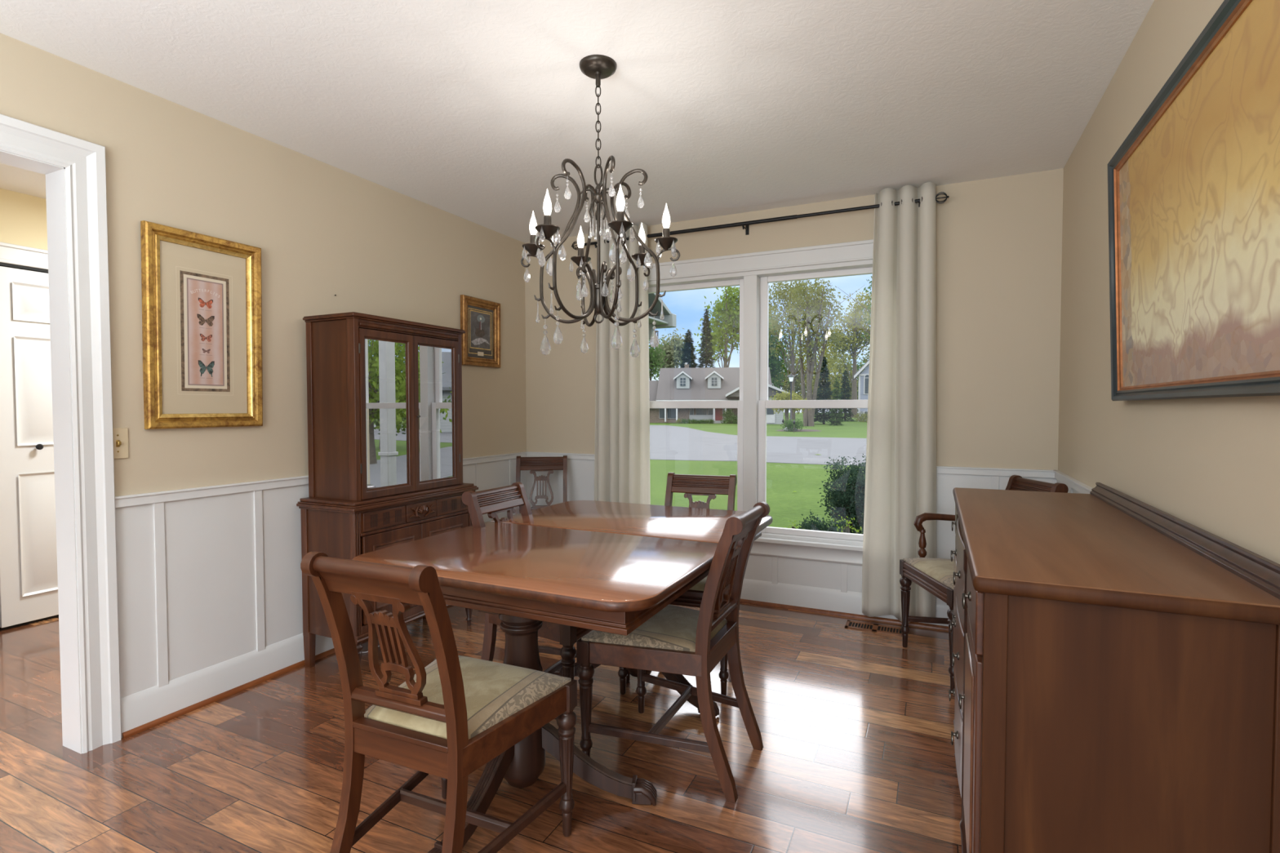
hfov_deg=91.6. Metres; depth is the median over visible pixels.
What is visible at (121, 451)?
light switch
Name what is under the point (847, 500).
shrub
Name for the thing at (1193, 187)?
framed canvas
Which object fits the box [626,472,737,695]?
dining chair
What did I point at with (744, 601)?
trim
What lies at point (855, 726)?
floor
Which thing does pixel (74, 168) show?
trim
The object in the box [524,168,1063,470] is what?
wall
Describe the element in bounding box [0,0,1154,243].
ceiling
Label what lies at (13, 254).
trim
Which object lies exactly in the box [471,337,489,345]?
print
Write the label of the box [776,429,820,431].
planting bed
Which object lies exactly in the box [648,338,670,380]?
bushy tree
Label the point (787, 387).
tree
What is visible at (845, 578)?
wainscoting
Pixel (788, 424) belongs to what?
round bush
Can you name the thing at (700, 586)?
seat cushion
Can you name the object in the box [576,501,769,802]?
dining chair
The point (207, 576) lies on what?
wainscoting
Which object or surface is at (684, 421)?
clipped shrub
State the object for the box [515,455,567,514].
dining chair
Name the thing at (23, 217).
wall
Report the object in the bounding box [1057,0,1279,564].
wall
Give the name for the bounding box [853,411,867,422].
shrub
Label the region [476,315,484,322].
print
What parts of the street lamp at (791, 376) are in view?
post, lantern glass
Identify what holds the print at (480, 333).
attached to the framed print at (480, 318)
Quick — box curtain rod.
[571,191,949,249]
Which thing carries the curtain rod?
attached to the wall at (999, 239)
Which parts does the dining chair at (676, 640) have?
leg, leg, seat frame, leg, cross rail, leg, rail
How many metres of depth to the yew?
6.56 m
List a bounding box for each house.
[648,362,788,424]
[853,359,869,421]
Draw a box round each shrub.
[675,417,682,423]
[680,417,687,423]
[708,418,715,423]
[817,453,866,534]
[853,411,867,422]
[857,412,867,422]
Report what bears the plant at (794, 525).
on the lawn
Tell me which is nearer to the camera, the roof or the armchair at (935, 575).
the armchair at (935, 575)
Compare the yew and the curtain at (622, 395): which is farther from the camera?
the yew
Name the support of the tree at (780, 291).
on the lawn
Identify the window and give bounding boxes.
[648,239,873,565]
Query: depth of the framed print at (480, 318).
4.12 m
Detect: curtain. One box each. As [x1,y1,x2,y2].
[594,222,650,504]
[862,182,936,622]
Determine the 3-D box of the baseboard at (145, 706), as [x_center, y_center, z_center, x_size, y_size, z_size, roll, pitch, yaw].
[-1.388,1.052,3.481,0.018,0.145,2.581,1,2,25]
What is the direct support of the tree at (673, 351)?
on the lawn
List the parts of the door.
knob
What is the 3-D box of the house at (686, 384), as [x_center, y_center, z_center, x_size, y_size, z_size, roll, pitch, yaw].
[7.239,-3.648,65.266,15.578,6.458,13.500,0,2,7]
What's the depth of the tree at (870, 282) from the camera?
55.88 m
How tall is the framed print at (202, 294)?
0.790 m
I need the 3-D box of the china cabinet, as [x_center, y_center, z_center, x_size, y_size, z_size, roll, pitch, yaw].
[-1.257,0.302,3.205,0.385,1.660,0.834,1,2,25]
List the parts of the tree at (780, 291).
crown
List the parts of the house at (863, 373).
corner trim, pane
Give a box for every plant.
[783,520,800,528]
[832,515,862,533]
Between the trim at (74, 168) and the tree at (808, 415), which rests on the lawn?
the tree at (808, 415)
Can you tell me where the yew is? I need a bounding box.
[795,509,857,533]
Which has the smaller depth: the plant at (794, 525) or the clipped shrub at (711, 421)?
the plant at (794, 525)
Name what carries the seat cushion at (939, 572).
on the armchair at (935, 575)
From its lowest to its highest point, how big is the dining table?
0.746 m
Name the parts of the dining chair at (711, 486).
leg, leg, seat frame, rail, leg, leg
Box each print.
[140,220,262,429]
[460,294,500,368]
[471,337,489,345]
[475,328,484,337]
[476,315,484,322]
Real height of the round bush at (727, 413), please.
1.765 m
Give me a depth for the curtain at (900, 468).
3.42 m
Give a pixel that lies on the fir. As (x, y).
(846, 388)
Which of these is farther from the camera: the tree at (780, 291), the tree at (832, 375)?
the tree at (832, 375)
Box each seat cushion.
[364,655,571,739]
[582,604,727,652]
[689,575,707,591]
[902,557,954,589]
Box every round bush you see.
[720,408,733,419]
[720,417,733,423]
[727,413,737,423]
[780,417,806,431]
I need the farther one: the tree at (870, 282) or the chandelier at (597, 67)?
the tree at (870, 282)
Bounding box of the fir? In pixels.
[836,369,854,421]
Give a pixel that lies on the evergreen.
(833, 411)
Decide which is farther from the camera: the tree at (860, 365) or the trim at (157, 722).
the tree at (860, 365)
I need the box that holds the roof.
[648,293,676,339]
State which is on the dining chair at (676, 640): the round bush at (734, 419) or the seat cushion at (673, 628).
the seat cushion at (673, 628)
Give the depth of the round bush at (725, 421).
60.46 m
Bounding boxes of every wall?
[0,32,526,496]
[0,188,47,249]
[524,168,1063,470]
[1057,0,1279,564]
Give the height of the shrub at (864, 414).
1.565 m
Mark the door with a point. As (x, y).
(28, 579)
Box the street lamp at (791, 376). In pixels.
[787,373,795,421]
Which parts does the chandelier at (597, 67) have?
arm, arm, arm, stem, chain, arm, arm, arm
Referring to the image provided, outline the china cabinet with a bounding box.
[296,311,478,670]
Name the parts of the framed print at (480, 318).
name plate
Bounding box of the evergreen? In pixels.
[827,377,844,425]
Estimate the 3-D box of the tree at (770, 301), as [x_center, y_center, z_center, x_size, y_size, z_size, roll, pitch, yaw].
[30.742,-20.325,161.414,15.626,34.097,13.935,1,2,25]
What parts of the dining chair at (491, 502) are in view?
leg, rail, leg, seat frame, leg, leg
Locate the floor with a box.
[0,602,961,852]
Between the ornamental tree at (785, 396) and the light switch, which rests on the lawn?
the ornamental tree at (785, 396)
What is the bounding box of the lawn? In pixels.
[649,412,866,533]
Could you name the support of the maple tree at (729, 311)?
on the lawn
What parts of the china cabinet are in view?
leg, leg, frieze panel, cornice, frame, door glass, frame, door, waist moulding, door, panel moulding, veneer panel, frieze panel, door glass, door, door, panel moulding, veneer panel, frieze panel, leg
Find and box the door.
[0,262,58,631]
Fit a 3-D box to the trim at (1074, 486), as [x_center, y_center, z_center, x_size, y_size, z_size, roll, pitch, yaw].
[0.817,0.763,0.419,0.022,0.902,6.213,1,2,25]
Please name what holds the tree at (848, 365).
on the lawn
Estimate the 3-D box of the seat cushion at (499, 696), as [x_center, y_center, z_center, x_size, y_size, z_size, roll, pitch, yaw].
[-0.484,0.718,1.691,0.458,0.036,0.390,1,2,23]
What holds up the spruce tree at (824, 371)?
on the lawn
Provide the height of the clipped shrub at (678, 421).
0.806 m
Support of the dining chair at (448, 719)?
on the floor
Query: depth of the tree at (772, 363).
107.16 m
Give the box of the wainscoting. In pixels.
[526,451,1057,602]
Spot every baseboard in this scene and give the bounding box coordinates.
[120,633,333,737]
[740,578,949,626]
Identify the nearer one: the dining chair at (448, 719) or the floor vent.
the dining chair at (448, 719)
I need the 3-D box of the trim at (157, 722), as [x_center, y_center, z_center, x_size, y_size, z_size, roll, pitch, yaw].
[-1.372,1.115,3.478,0.015,0.019,2.576,1,2,25]
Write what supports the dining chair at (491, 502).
on the floor
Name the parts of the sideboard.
drawer pull, drawer pull, drawer pull, drawer pull, drawer pull, drawer pull, veneer panel, drawer pull, reeded post, drawer, drawer pull, drawer, drawer, drawer, drawer pull, reeded post, drawer pull, veneer panel, door, drawer, panel, rail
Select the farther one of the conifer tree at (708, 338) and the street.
the conifer tree at (708, 338)
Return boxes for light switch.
[112,427,128,458]
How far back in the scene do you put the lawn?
14.29 m
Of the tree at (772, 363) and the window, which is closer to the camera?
the window
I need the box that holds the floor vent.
[844,620,902,635]
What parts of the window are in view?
sash, sash, sash, sash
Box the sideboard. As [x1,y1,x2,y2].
[948,482,1279,852]
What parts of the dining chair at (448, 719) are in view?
leg, rail, cross rail, leg, leg, seat frame, leg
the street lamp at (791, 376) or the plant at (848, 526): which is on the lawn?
the plant at (848, 526)
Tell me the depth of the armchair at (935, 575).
3.01 m
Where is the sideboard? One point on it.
(1116, 656)
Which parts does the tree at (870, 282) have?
crown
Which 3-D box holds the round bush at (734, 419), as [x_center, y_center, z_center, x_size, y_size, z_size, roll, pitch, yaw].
[9.186,-0.495,60.341,1.461,1.441,1.344,-1,2,-30]
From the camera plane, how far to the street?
24.57 m
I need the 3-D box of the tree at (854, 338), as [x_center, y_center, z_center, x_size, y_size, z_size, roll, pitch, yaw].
[32.938,-11.137,95.855,10.537,19.694,7.625,1,2,25]
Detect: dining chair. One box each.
[300,551,577,852]
[461,482,627,694]
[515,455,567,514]
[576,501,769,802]
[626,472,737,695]
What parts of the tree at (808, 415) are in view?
crown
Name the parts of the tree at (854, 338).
crown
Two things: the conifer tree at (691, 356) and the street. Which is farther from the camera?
the conifer tree at (691, 356)
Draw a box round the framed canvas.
[1107,0,1279,400]
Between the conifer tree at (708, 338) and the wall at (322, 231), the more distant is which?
the conifer tree at (708, 338)
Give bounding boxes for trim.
[0,113,121,754]
[0,241,48,269]
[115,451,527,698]
[122,648,335,738]
[739,599,948,631]
[1053,470,1092,493]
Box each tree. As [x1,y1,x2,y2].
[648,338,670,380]
[652,328,697,377]
[678,328,699,368]
[693,285,771,367]
[696,308,715,367]
[733,284,788,350]
[768,279,835,419]
[768,312,790,388]
[768,389,811,425]
[770,344,815,415]
[773,278,864,426]
[795,338,847,414]
[813,356,833,424]
[819,288,871,417]
[821,351,862,413]
[840,275,871,352]
[842,360,869,412]
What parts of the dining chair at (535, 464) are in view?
leg, rail, leg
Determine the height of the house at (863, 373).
10.968 m
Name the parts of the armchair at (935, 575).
leg, seat frame, arm, leg, leg, rail, leg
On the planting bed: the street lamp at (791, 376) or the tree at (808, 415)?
the street lamp at (791, 376)
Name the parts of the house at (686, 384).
pane, porch post, pane, pane, pane, siding panel, pane, porch post, door, pane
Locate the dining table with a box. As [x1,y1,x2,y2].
[351,500,773,852]
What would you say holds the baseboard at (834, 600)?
attached to the wall at (999, 239)
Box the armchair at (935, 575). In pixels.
[899,475,1068,690]
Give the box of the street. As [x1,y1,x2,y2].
[649,425,866,466]
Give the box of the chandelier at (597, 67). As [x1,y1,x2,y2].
[520,54,679,357]

